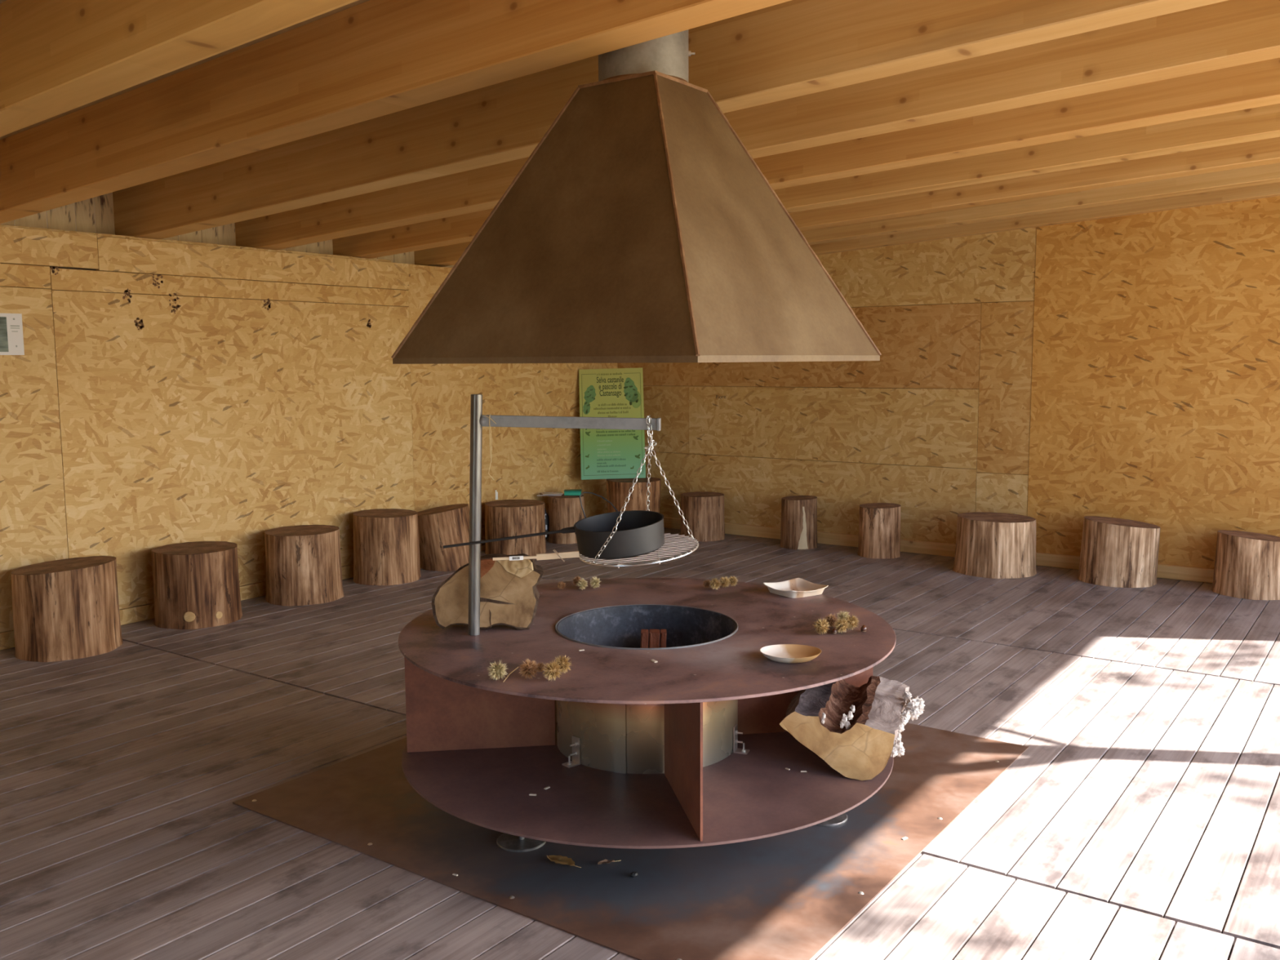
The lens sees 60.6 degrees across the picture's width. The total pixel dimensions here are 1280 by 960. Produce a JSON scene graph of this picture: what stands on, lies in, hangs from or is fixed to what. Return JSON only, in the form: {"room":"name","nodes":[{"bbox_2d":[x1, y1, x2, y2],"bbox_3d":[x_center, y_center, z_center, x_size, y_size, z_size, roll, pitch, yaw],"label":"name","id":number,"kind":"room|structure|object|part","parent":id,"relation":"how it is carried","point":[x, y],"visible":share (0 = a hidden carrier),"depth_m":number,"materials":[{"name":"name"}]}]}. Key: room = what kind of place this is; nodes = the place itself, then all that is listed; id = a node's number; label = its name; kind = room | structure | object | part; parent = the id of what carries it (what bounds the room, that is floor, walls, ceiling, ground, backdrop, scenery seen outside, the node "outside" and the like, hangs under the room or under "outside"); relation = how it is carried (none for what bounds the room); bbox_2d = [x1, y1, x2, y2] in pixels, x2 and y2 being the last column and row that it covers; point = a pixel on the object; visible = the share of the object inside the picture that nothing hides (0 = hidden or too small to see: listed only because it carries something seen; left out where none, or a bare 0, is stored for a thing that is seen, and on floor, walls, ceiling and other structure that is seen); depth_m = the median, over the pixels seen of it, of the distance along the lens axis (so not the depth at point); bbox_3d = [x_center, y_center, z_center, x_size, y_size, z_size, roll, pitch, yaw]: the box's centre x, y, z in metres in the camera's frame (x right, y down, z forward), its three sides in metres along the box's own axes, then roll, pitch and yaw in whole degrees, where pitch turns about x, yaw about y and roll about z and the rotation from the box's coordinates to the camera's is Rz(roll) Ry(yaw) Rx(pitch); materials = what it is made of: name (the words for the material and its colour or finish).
{"room":"fire pit shelter","nodes":[
{"label":"fire pit shelter","id":0,"kind":"room"},
{"bbox_2d":[0,224,617,632],"bbox_3d":[-3.195,-0.223,5.843,0.230,2.198,10.390,4,8,35],"label":"wall","id":1,"kind":"structure","parent":0,"point":[161,393],"depth_m":6.60,"materials":[{"name":"brown wood"}]},
{"bbox_2d":[0,313,24,355],"bbox_3d":[-3.277,-0.734,5.494,0.002,0.211,0.345,4,8,35],"label":"notice","id":2,"kind":"object","parent":1,"relation":"attached to","point":[11,338],"visible":1,"depth_m":5.59,"materials":[{"name":"white paper"}]},
{"bbox_2d":[0,316,8,351],"bbox_3d":[-3.296,-0.730,5.467,0.001,0.177,0.258,4,8,35],"label":"print","id":3,"kind":"object","parent":2,"relation":"attached to","point":[4,321],"depth_m":5.56},
{"bbox_2d":[10,318,19,346],"bbox_3d":[-3.198,-0.754,5.602,0.001,0.148,0.045,4,8,35],"label":"print","id":4,"kind":"object","parent":2,"relation":"attached to","point":[15,322],"depth_m":5.60},
{"bbox_3d":[-3.827,-0.946,4.728,0.022,0.115,2.503,4,8,35],"label":"osb panel","id":5,"kind":"part","parent":1,"relation":"part of","materials":[{"name":"beige wood"}]},
{"bbox_3d":[-3.821,-0.011,4.830,0.022,1.763,2.503,4,8,35],"label":"osb panel","id":6,"kind":"part","parent":1,"relation":"part of","materials":[{"name":"beige wood"}]},
{"bbox_3d":[-3.672,-1.119,4.915,0.034,0.182,2.498,4,8,35],"label":"osb panel","id":7,"kind":"part","parent":1,"relation":"part of","materials":[{"name":"beige wood"}]},
{"bbox_3d":[-3.960,-1.114,4.566,0.022,0.138,7.600,4,8,35],"label":"osb panel","id":8,"kind":"part","parent":1,"relation":"part of","materials":[{"name":"beige wood"}]},
{"bbox_2d":[0,191,453,267],"bbox_3d":[-3.358,-1.401,5.715,0.020,0.470,10.206,4,8,35],"label":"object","id":9,"kind":"structure","parent":1,"relation":"attached to","point":[94,215],"depth_m":6.16,"materials":[{"name":"beige wood"}]},
{"bbox_3d":[-2.370,-1.170,6.741,0.024,0.113,2.483,4,8,35],"label":"osb panel","id":10,"kind":"part","parent":1,"relation":"part of","materials":[{"name":"beige wood"}]},
{"bbox_3d":[-2.365,-0.238,6.843,0.023,1.758,2.483,4,8,35],"label":"osb panel","id":11,"kind":"part","parent":1,"relation":"part of","materials":[{"name":"beige wood"}]},
{"bbox_2d":[0,538,485,650],"bbox_3d":[-3.169,0.811,5.819,0.028,0.088,10.190,4,8,35],"label":"baseboard","id":12,"kind":"structure","parent":1,"relation":"attached to","point":[146,611],"depth_m":6.27,"materials":[{"name":"beige wood"}]},
{"bbox_3d":[-2.293,-1.330,6.825,0.034,0.183,2.228,4,8,35],"label":"osb panel","id":13,"kind":"part","parent":1,"relation":"part of","materials":[{"name":"beige wood"}]},
{"bbox_3d":[-0.924,-0.614,8.822,0.022,2.058,2.458,4,8,35],"label":"osb panel","id":14,"kind":"part","parent":1,"relation":"part of","materials":[{"name":"beige wood"}]},
{"bbox_2d":[0,527,1279,959],"bbox_3d":[-0.169,1.130,3.687,7.670,0.120,10.190,4,8,35],"label":"floor","id":15,"kind":"structure","parent":0,"point":[1139,818],"depth_m":3.87,"materials":[{"name":"wood"}]},
{"bbox_2d":[11,555,123,662],"bbox_3d":[-2.949,0.645,5.634,0.498,0.456,0.500,4,8,35],"label":"stool","id":16,"kind":"object","parent":15,"relation":"on","point":[67,609],"visible":1,"depth_m":5.44,"materials":[{"name":"brown wood"}]},
{"bbox_2d":[151,541,242,629],"bbox_3d":[-2.529,0.593,6.248,0.457,0.420,0.463,4,8,35],"label":"stool","id":17,"kind":"object","parent":15,"relation":"on","point":[196,584],"visible":1,"depth_m":6.08,"materials":[{"name":"brown wood"}]},
{"bbox_2d":[264,524,343,605],"bbox_3d":[-2.094,0.523,6.827,0.474,0.428,0.471,4,8,35],"label":"stool","id":18,"kind":"object","parent":15,"relation":"on","point":[303,562],"visible":1,"depth_m":6.64,"materials":[{"name":"brown wood"}]},
{"bbox_2d":[353,508,421,585],"bbox_3d":[-1.712,0.445,7.394,0.440,0.456,0.438,4,8,35],"label":"stool","id":19,"kind":"object","parent":15,"relation":"on","point":[386,545],"visible":1,"depth_m":7.22,"materials":[{"name":"brown wood"}]},
{"bbox_2d":[417,503,469,571],"bbox_3d":[-1.395,0.398,7.872,0.477,0.440,0.462,4,8,35],"label":"stool","id":20,"kind":"object","parent":15,"relation":"on","point":[446,525],"visible":0.73,"depth_m":7.69,"materials":[{"name":"brown wood"}]},
{"bbox_2d":[484,499,546,555],"bbox_3d":[-0.959,0.366,8.412,0.470,0.380,0.468,4,8,35],"label":"stool","id":21,"kind":"object","parent":15,"relation":"on","point":[504,517],"visible":0.97,"depth_m":8.23,"materials":[{"name":"brown wood"}]},
{"bbox_2d":[495,489,497,499],"bbox_3d":[-1.107,0.115,8.447,0.002,0.075,0.026,4,8,35],"label":"note","id":22,"kind":"object","parent":21,"relation":"on","point":[496,493],"visible":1,"depth_m":8.45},
{"bbox_2d":[544,507,548,540],"bbox_3d":[-0.778,0.356,8.873,0.086,0.283,0.091,4,8,35],"label":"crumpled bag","id":23,"kind":"object","parent":15,"relation":"on","point":[546,516],"visible":0.37,"depth_m":8.85,"materials":[{"name":"black plastic"}]},
{"bbox_2d":[547,493,584,543],"bbox_3d":[-0.600,0.313,8.918,0.310,0.372,0.314,4,8,35],"label":"stool","id":24,"kind":"object","parent":15,"relation":"on","point":[564,511],"visible":0.77,"depth_m":8.79,"materials":[{"name":"brown wood"}]},
{"bbox_2d":[537,492,562,495],"bbox_3d":[-0.733,0.114,8.942,0.213,0.014,0.164,0,6,0],"label":"paper stack","id":25,"kind":"object","parent":24,"relation":"on","point":[541,493],"visible":1,"depth_m":8.91,"materials":[{"name":"white paper"}]},
{"bbox_2d":[564,488,582,495],"bbox_3d":[-0.548,0.101,8.940,0.139,0.039,0.104,0,6,0],"label":"box","id":26,"kind":"object","parent":24,"relation":"on","point":[567,491],"visible":0.94,"depth_m":8.89,"materials":[{"name":"teal plastic"}]},
{"bbox_3d":[-0.548,0.087,8.939,0.139,0.010,0.104,0,6,0],"label":"box lid","id":27,"kind":"part","parent":26,"relation":"part of","materials":[{"name":"green plastic"}]},
{"bbox_2d":[232,723,1028,959],"bbox_3d":[0.053,1.042,3.894,2.020,0.007,2.040,4,8,35],"label":"floor plate","id":28,"kind":"object","parent":15,"relation":"on","point":[784,896],"visible":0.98,"depth_m":3.21,"materials":[{"name":"metal"}]},
{"bbox_2d":[546,855,581,867],"bbox_3d":[-0.222,1.113,3.194,0.120,0.012,0.052,4,8,34],"label":"dry leaf","id":29,"kind":"object","parent":28,"relation":"on","point":[557,859],"visible":1,"depth_m":3.20,"materials":[{"name":"plant"}]},
{"bbox_2d":[597,859,620,864],"bbox_3d":[-0.089,1.114,3.193,0.070,0.010,0.022,-2,7,-17],"label":"dry leaf","id":30,"kind":"object","parent":28,"relation":"on","point":[607,861],"visible":1,"depth_m":3.19,"materials":[{"name":"plant"}]},
{"bbox_2d":[630,871,638,877],"bbox_3d":[-0.016,1.122,3.113,0.019,0.016,0.024,4,8,35],"label":"lump","id":31,"kind":"object","parent":28,"relation":"on","point":[634,873],"visible":1,"depth_m":3.11,"materials":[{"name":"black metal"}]},
{"bbox_2d":[398,577,896,852],"bbox_3d":[0.024,0.771,3.636,1.600,0.594,1.600,-1,6,-8],"label":"table","id":32,"kind":"object","parent":28,"relation":"on","point":[690,747],"visible":0.98,"depth_m":3.34,"materials":[{"name":"metal"}]},
{"bbox_3d":[-0.518,0.689,3.557,0.479,0.380,0.007,-1,6,-7],"label":"divider panel","id":33,"kind":"part","parent":32,"relation":"part of","materials":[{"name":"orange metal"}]},
{"bbox_2d":[431,552,543,629],"bbox_3d":[-0.493,0.357,3.615,0.365,0.240,0.172,0,6,0],"label":"log slice","id":34,"kind":"object","parent":32,"relation":"on","point":[509,593],"visible":0.87,"depth_m":3.54,"materials":[{"name":"beige wood"}]},
{"bbox_2d":[487,659,506,679],"bbox_3d":[-0.391,0.522,2.999,0.060,0.061,0.064,4,8,35],"label":"chestnut burr","id":35,"kind":"object","parent":32,"relation":"on","point":[498,671],"visible":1,"depth_m":2.99},
{"bbox_2d":[519,658,538,679],"bbox_3d":[-0.307,0.519,3.009,0.061,0.063,0.062,4,8,35],"label":"chestnut burr","id":36,"kind":"object","parent":32,"relation":"on","point":[528,668],"visible":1,"depth_m":3.00},
{"bbox_2d":[536,662,545,672],"bbox_3d":[-0.279,0.526,3.069,0.030,0.033,0.034,0,6,6],"label":"chestnut burr","id":37,"kind":"object","parent":32,"relation":"on","point":[540,666],"visible":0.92,"depth_m":3.06},
{"bbox_2d":[542,660,562,680],"bbox_3d":[-0.238,0.521,2.990,0.065,0.063,0.062,4,8,35],"label":"chestnut burr","id":38,"kind":"object","parent":32,"relation":"on","point":[552,670],"visible":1,"depth_m":2.98},
{"bbox_2d":[557,582,565,589],"bbox_3d":[-0.299,0.403,4.172,0.038,0.040,0.040,4,8,35],"label":"chestnut burr","id":39,"kind":"object","parent":32,"relation":"on","point":[561,584],"visible":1,"depth_m":4.17},
{"bbox_2d":[553,654,570,673],"bbox_3d":[-0.215,0.514,3.060,0.061,0.062,0.058,4,8,35],"label":"chestnut burr","id":40,"kind":"object","parent":32,"relation":"on","point":[563,660],"visible":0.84,"depth_m":3.05},
{"bbox_2d":[467,394,661,635],"bbox_3d":[-0.244,0.115,3.425,0.623,0.766,0.040,0,6,8],"label":"metal crane arm","id":41,"kind":"object","parent":32,"relation":"on","point":[477,420],"visible":1,"depth_m":3.42,"materials":[{"name":"metal"}]},
{"bbox_2d":[484,413,496,479],"bbox_3d":[-0.465,-0.103,3.421,0.026,0.209,0.032,-6,8,-42],"label":"string","id":42,"kind":"object","parent":41,"relation":"hanging from","point":[490,413],"visible":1,"depth_m":3.42,"materials":[{"name":"fabric"}]},
{"bbox_2d":[578,415,698,568],"bbox_3d":[-0.005,0.022,3.339,0.370,0.435,0.367,4,8,35],"label":"grill","id":43,"kind":"object","parent":41,"relation":"hanging from","point":[649,446],"visible":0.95,"depth_m":3.29,"materials":[{"name":"metal"}]},
{"bbox_2d":[493,551,579,560],"bbox_3d":[-0.311,0.228,3.279,0.258,0.026,0.011,-1,6,-4],"label":"wooden spatula","id":44,"kind":"object","parent":43,"relation":"attached to","point":[575,553],"visible":1,"depth_m":3.28,"materials":[{"name":"brown wood"}]},
{"bbox_3d":[-0.375,0.234,3.276,0.130,0.009,0.008,-2,6,-4],"label":"stick handle","id":45,"kind":"part","parent":44,"relation":"part of","materials":[{"name":"beige wood"}]},
{"bbox_3d":[-0.246,0.227,3.284,0.128,0.018,0.007,-4,6,-2],"label":"stick blade","id":46,"kind":"part","parent":44,"relation":"part of","materials":[{"name":"beige wood"}]},
{"bbox_2d":[552,549,564,561],"bbox_3d":[-0.242,0.226,3.268,0.038,0.036,0.006,2,7,22],"label":"skewer","id":47,"kind":"object","parent":44,"relation":"attached to","point":[556,552],"visible":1,"depth_m":3.27,"materials":[{"name":"wood"}]},
{"bbox_2d":[443,491,664,559],"bbox_3d":[-0.251,0.135,3.396,0.659,0.176,0.283,1,6,11],"label":"pan","id":48,"kind":"object","parent":43,"relation":"on","point":[638,532],"visible":0.97,"depth_m":3.30,"materials":[{"name":"black metal"}]},
{"bbox_3d":[-0.397,0.175,3.341,0.407,0.061,0.020,-1,6,-6],"label":"pan handle","id":49,"kind":"part","parent":48,"relation":"part of","materials":[{"name":"black metal"}]},
{"bbox_2d":[572,574,581,586],"bbox_3d":[-0.243,0.391,4.231,0.047,0.048,0.046,1,6,13],"label":"chestnut burr","id":50,"kind":"object","parent":32,"relation":"on","point":[575,580],"visible":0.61,"depth_m":4.22},
{"bbox_2d":[576,577,587,590],"bbox_3d":[-0.220,0.397,4.174,0.051,0.053,0.052,4,8,35],"label":"chestnut burr","id":51,"kind":"object","parent":32,"relation":"on","point":[582,583],"visible":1,"depth_m":4.17},
{"bbox_2d":[589,577,599,588],"bbox_3d":[-0.171,0.394,4.194,0.052,0.053,0.050,-3,7,-25],"label":"chestnut burr","id":52,"kind":"object","parent":32,"relation":"on","point":[594,582],"visible":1,"depth_m":4.19},
{"bbox_2d":[556,604,736,648],"bbox_3d":[0.022,0.588,3.616,0.591,0.223,0.591,4,8,35],"label":"bowl","id":53,"kind":"object","parent":32,"relation":"on","point":[600,626],"depth_m":3.85,"materials":[{"name":"metal"}]},
{"bbox_2d":[401,700,893,848],"bbox_3d":[0.024,0.871,3.647,1.600,0.008,1.600,4,8,35],"label":"shelf","id":54,"kind":"object","parent":32,"relation":"attached to","point":[749,793],"depth_m":3.21,"materials":[{"name":"brown metal"}]},
{"bbox_2d":[640,629,666,648],"bbox_3d":[0.046,0.574,3.799,0.093,0.102,0.060,0,6,0],"label":"wood block","id":55,"kind":"object","parent":32,"relation":"on","point":[654,634],"visible":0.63,"depth_m":3.77,"materials":[{"name":"brown wood"}]},
{"bbox_3d":[0.119,0.736,3.092,0.007,0.380,0.479,-1,6,-10],"label":"divider panel","id":56,"kind":"part","parent":32,"relation":"part of","materials":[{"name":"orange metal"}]},
{"bbox_2d":[702,580,711,587],"bbox_3d":[0.256,0.398,4.189,0.037,0.038,0.039,4,8,35],"label":"chestnut burr","id":57,"kind":"object","parent":32,"relation":"on","point":[707,583],"visible":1,"depth_m":4.18},
{"bbox_2d":[709,577,721,589],"bbox_3d":[0.286,0.393,4.159,0.050,0.054,0.051,-1,6,-8],"label":"chestnut burr","id":58,"kind":"object","parent":32,"relation":"on","point":[714,583],"visible":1,"depth_m":4.15},
{"bbox_2d":[718,576,729,587],"bbox_3d":[0.325,0.391,4.191,0.049,0.049,0.050,-4,7,-30],"label":"chestnut burr","id":59,"kind":"object","parent":32,"relation":"on","point":[724,581],"visible":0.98,"depth_m":4.18},
{"bbox_2d":[727,575,737,586],"bbox_3d":[0.356,0.389,4.212,0.049,0.047,0.045,-4,7,-30],"label":"chestnut burr","id":60,"kind":"object","parent":32,"relation":"on","point":[732,580],"visible":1,"depth_m":4.21},
{"bbox_2d":[760,644,822,662],"bbox_3d":[0.440,0.510,3.196,0.180,0.024,0.155,0,6,0],"label":"oval plate","id":61,"kind":"object","parent":32,"relation":"on","point":[783,653],"visible":1,"depth_m":3.22,"materials":[{"name":"beige wood"}]},
{"bbox_2d":[763,577,828,598],"bbox_3d":[0.582,0.406,4.092,0.189,0.034,0.189,-4,7,-31],"label":"square plate","id":62,"kind":"object","parent":32,"relation":"on","point":[796,588],"visible":1,"depth_m":4.12,"materials":[{"name":"beige wood"}]},
{"bbox_3d":[0.561,0.665,3.713,0.479,0.380,0.007,-1,6,-9],"label":"divider panel","id":63,"kind":"part","parent":32,"relation":"part of","materials":[{"name":"orange metal"}]},
{"bbox_2d":[813,618,831,635],"bbox_3d":[0.576,0.464,3.472,0.062,0.062,0.061,4,8,35],"label":"chestnut burr","id":64,"kind":"object","parent":32,"relation":"on","point":[822,626],"visible":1,"depth_m":3.46},
{"bbox_2d":[824,613,837,627],"bbox_3d":[0.622,0.457,3.562,0.053,0.053,0.052,-4,7,-31],"label":"chestnut burr","id":65,"kind":"object","parent":32,"relation":"on","point":[830,619],"visible":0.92,"depth_m":3.56},
{"bbox_2d":[831,628,836,634],"bbox_3d":[0.619,0.481,3.483,0.016,0.018,0.020,4,8,35],"label":"chestnut","id":66,"kind":"object","parent":32,"relation":"on","point":[834,630],"visible":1,"depth_m":3.48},
{"bbox_2d":[833,617,848,632],"bbox_3d":[0.642,0.464,3.492,0.057,0.057,0.054,4,8,35],"label":"chestnut burr","id":67,"kind":"object","parent":32,"relation":"on","point":[841,625],"visible":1,"depth_m":3.48},
{"bbox_2d":[835,610,849,620],"bbox_3d":[0.667,0.452,3.595,0.055,0.053,0.054,4,8,35],"label":"chestnut burr","id":68,"kind":"object","parent":32,"relation":"on","point":[844,615],"visible":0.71,"depth_m":3.59},
{"bbox_2d":[844,613,859,630],"bbox_3d":[0.682,0.459,3.530,0.056,0.057,0.057,4,8,35],"label":"chestnut burr","id":69,"kind":"object","parent":32,"relation":"on","point":[852,621],"visible":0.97,"depth_m":3.52},
{"bbox_2d":[780,678,924,779],"bbox_3d":[0.694,0.767,3.504,0.418,0.223,0.474,2,7,17],"label":"log","id":70,"kind":"object","parent":32,"relation":"on","point":[854,731],"visible":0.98,"depth_m":3.32,"materials":[{"name":"brown wood"}]},
{"bbox_2d":[860,625,866,631],"bbox_3d":[0.717,0.475,3.507,0.020,0.022,0.024,4,8,35],"label":"chestnut","id":71,"kind":"object","parent":32,"relation":"on","point":[864,628],"visible":1,"depth_m":3.50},
{"bbox_2d":[606,476,661,512],"bbox_3d":[-0.054,0.228,9.207,0.462,0.470,0.452,4,8,35],"label":"stool","id":72,"kind":"object","parent":15,"relation":"on","point":[617,490],"visible":0.52,"depth_m":9.01,"materials":[{"name":"brown wood"}]},
{"bbox_2d":[578,367,645,479],"bbox_3d":[-0.235,-0.478,9.245,0.562,0.931,0.227,0,6,0],"label":"poster board","id":73,"kind":"object","parent":72,"relation":"on","point":[605,454],"visible":0.98,"depth_m":9.24,"materials":[{"name":"green paper"}]},
{"bbox_2d":[598,470,617,472],"bbox_3d":[-0.271,-0.074,9.190,0.177,0.017,0.001,-2,-7,0],"label":"print","id":74,"kind":"object","parent":73,"relation":"attached to","point":[598,470],"depth_m":9.19},
{"bbox_2d":[597,453,620,456],"bbox_3d":[-0.262,-0.208,9.207,0.193,0.014,0.001,-2,-7,0],"label":"print","id":75,"kind":"object","parent":73,"relation":"on","point":[615,454],"depth_m":9.21},
{"bbox_2d":[597,450,620,453],"bbox_3d":[-0.262,-0.236,9.211,0.193,0.014,0.002,-2,-7,0],"label":"print","id":76,"kind":"object","parent":73,"relation":"on","point":[614,451],"depth_m":9.21},
{"bbox_2d":[596,372,622,375],"bbox_3d":[-0.260,-0.901,9.296,0.214,0.019,0.001,-2,-7,0],"label":"print","id":77,"kind":"object","parent":73,"relation":"on","point":[620,373],"depth_m":9.29},
{"bbox_2d":[596,457,625,461],"bbox_3d":[-0.241,-0.173,9.203,0.241,0.017,0.001,-2,-7,0],"label":"print","id":78,"kind":"object","parent":73,"relation":"attached to","point":[615,459],"depth_m":9.20},
{"bbox_2d":[596,464,626,466],"bbox_3d":[-0.240,-0.119,9.196,0.242,0.017,0.001,-2,-7,0],"label":"print","id":79,"kind":"object","parent":73,"relation":"attached to","point":[619,465],"depth_m":9.20},
{"bbox_2d":[593,406,631,409],"bbox_3d":[-0.235,-0.608,9.258,0.312,0.021,0.001,-2,-8,0],"label":"print","id":80,"kind":"object","parent":73,"relation":"on","point":[608,408],"depth_m":9.26},
{"bbox_2d":[598,403,626,405],"bbox_3d":[-0.233,-0.639,9.262,0.242,0.021,0.001,-2,-7,0],"label":"print","id":81,"kind":"object","parent":73,"relation":"on","point":[621,404],"depth_m":9.26},
{"bbox_2d":[597,410,628,413],"bbox_3d":[-0.228,-0.572,9.254,0.258,0.021,0.002,-2,-7,0],"label":"print","id":82,"kind":"object","parent":73,"relation":"attached to","point":[621,411],"depth_m":9.25},
{"bbox_2d":[595,429,635,432],"bbox_3d":[-0.205,-0.411,9.233,0.328,0.019,0.001,-2,-7,0],"label":"print","id":83,"kind":"object","parent":73,"relation":"on","point":[632,429],"depth_m":9.23},
{"bbox_2d":[596,433,635,436],"bbox_3d":[-0.204,-0.382,9.229,0.328,0.019,0.001,-2,-7,0],"label":"print","id":84,"kind":"object","parent":73,"relation":"attached to","point":[625,433],"depth_m":9.23},
{"bbox_2d":[680,491,724,542],"bbox_3d":[0.519,0.298,9.027,0.376,0.364,0.376,4,8,35],"label":"stool","id":85,"kind":"object","parent":15,"relation":"on","point":[703,512],"visible":0.94,"depth_m":8.87,"materials":[{"name":"brown wood"}]},
{"bbox_2d":[780,495,817,549],"bbox_3d":[1.250,0.327,8.585,0.294,0.392,0.294,4,8,35],"label":"stool","id":86,"kind":"object","parent":15,"relation":"on","point":[798,513],"visible":1,"depth_m":8.47,"materials":[{"name":"brown wood"}]},
{"bbox_2d":[857,502,900,559],"bbox_3d":[1.792,0.374,8.183,0.317,0.380,0.316,4,8,35],"label":"stool","id":87,"kind":"object","parent":15,"relation":"on","point":[879,523],"visible":1,"depth_m":8.06,"materials":[{"name":"brown wood"}]},
{"bbox_2d":[952,511,1036,578],"bbox_3d":[2.455,0.439,7.552,0.550,0.380,0.558,4,8,35],"label":"stool","id":88,"kind":"object","parent":15,"relation":"on","point":[989,544],"visible":1,"depth_m":7.34,"materials":[{"name":"brown wood"}]},
{"bbox_2d":[1077,515,1160,587],"bbox_3d":[3.147,0.457,7.195,0.482,0.413,0.481,4,8,35],"label":"stool","id":89,"kind":"object","parent":15,"relation":"on","point":[1119,553],"visible":1,"depth_m":7.01,"materials":[{"name":"brown wood"}]},
{"bbox_2d":[1211,529,1279,599],"bbox_3d":[3.805,0.515,6.793,0.434,0.377,0.438,4,8,35],"label":"stool","id":90,"kind":"object","parent":15,"relation":"on","point":[1247,564],"visible":1,"depth_m":6.64,"materials":[{"name":"brown wood"}]},
{"bbox_2d":[0,0,1279,266],"bbox_3d":[-0.271,-1.387,3.473,7.900,0.932,10.790,4,8,35],"label":"ceiling","id":91,"kind":"structure","parent":0,"point":[373,128],"depth_m":4.27,"materials":[{"name":"brown wood"}]},
{"bbox_2d":[391,29,881,364],"bbox_3d":[0.011,-1.173,3.423,1.130,1.600,1.130,4,8,35],"label":"hood","id":92,"kind":"object","parent":91,"relation":"attached to","point":[641,226],"visible":1,"depth_m":3.18,"materials":[{"name":"metal"}]},
{"bbox_2d":[617,195,1279,582],"bbox_3d":[2.806,-0.658,7.730,7.540,2.579,0.143,4,8,35],"label":"wall","id":93,"kind":"structure","parent":0,"point":[1126,366],"depth_m":7.68,"materials":[{"name":"beige wood"}]},
{"bbox_3d":[0.119,-0.537,9.616,0.758,0.579,0.022,4,8,35],"label":"osb panel","id":94,"kind":"part","parent":93,"relation":"part of","materials":[{"name":"beige wood"}]},
{"bbox_3d":[1.129,-1.060,8.825,3.256,0.615,0.022,4,8,35],"label":"osb panel","id":95,"kind":"part","parent":93,"relation":"part of","materials":[{"name":"beige wood"}]},
{"bbox_3d":[1.137,0.108,8.953,3.256,0.568,0.022,4,8,35],"label":"osb panel","id":96,"kind":"part","parent":93,"relation":"part of","materials":[{"name":"beige wood"}]},
{"bbox_3d":[1.442,-0.442,8.669,2.496,0.579,0.023,4,8,35],"label":"osb panel","id":97,"kind":"part","parent":93,"relation":"part of","materials":[{"name":"beige wood"}]},
{"bbox_3d":[1.735,-1.592,8.326,2.497,0.540,0.022,4,8,35],"label":"osb panel","id":98,"kind":"part","parent":93,"relation":"part of","materials":[{"name":"beige wood"}]},
{"bbox_2d":[663,516,1213,583],"bbox_3d":[2.762,0.554,7.811,7.264,0.092,0.048,4,8,35],"label":"baseboard","id":99,"kind":"structure","parent":93,"relation":"attached to","point":[1045,559],"depth_m":8.20,"materials":[{"name":"brown wood"}]},
{"bbox_3d":[2.610,0.225,7.901,0.369,0.545,0.023,4,8,35],"label":"osb panel","id":100,"kind":"part","parent":93,"relation":"part of","materials":[{"name":"beige wood"}]},
{"bbox_3d":[2.605,-0.653,7.805,0.369,1.219,0.022,4,8,35],"label":"osb panel","id":101,"kind":"part","parent":93,"relation":"part of","materials":[{"name":"beige wood"}]},
{"bbox_3d":[3.770,-0.602,6.966,2.499,2.378,0.025,4,8,35],"label":"osb panel","id":102,"kind":"part","parent":93,"relation":"part of","materials":[{"name":"beige wood"}]}
]}

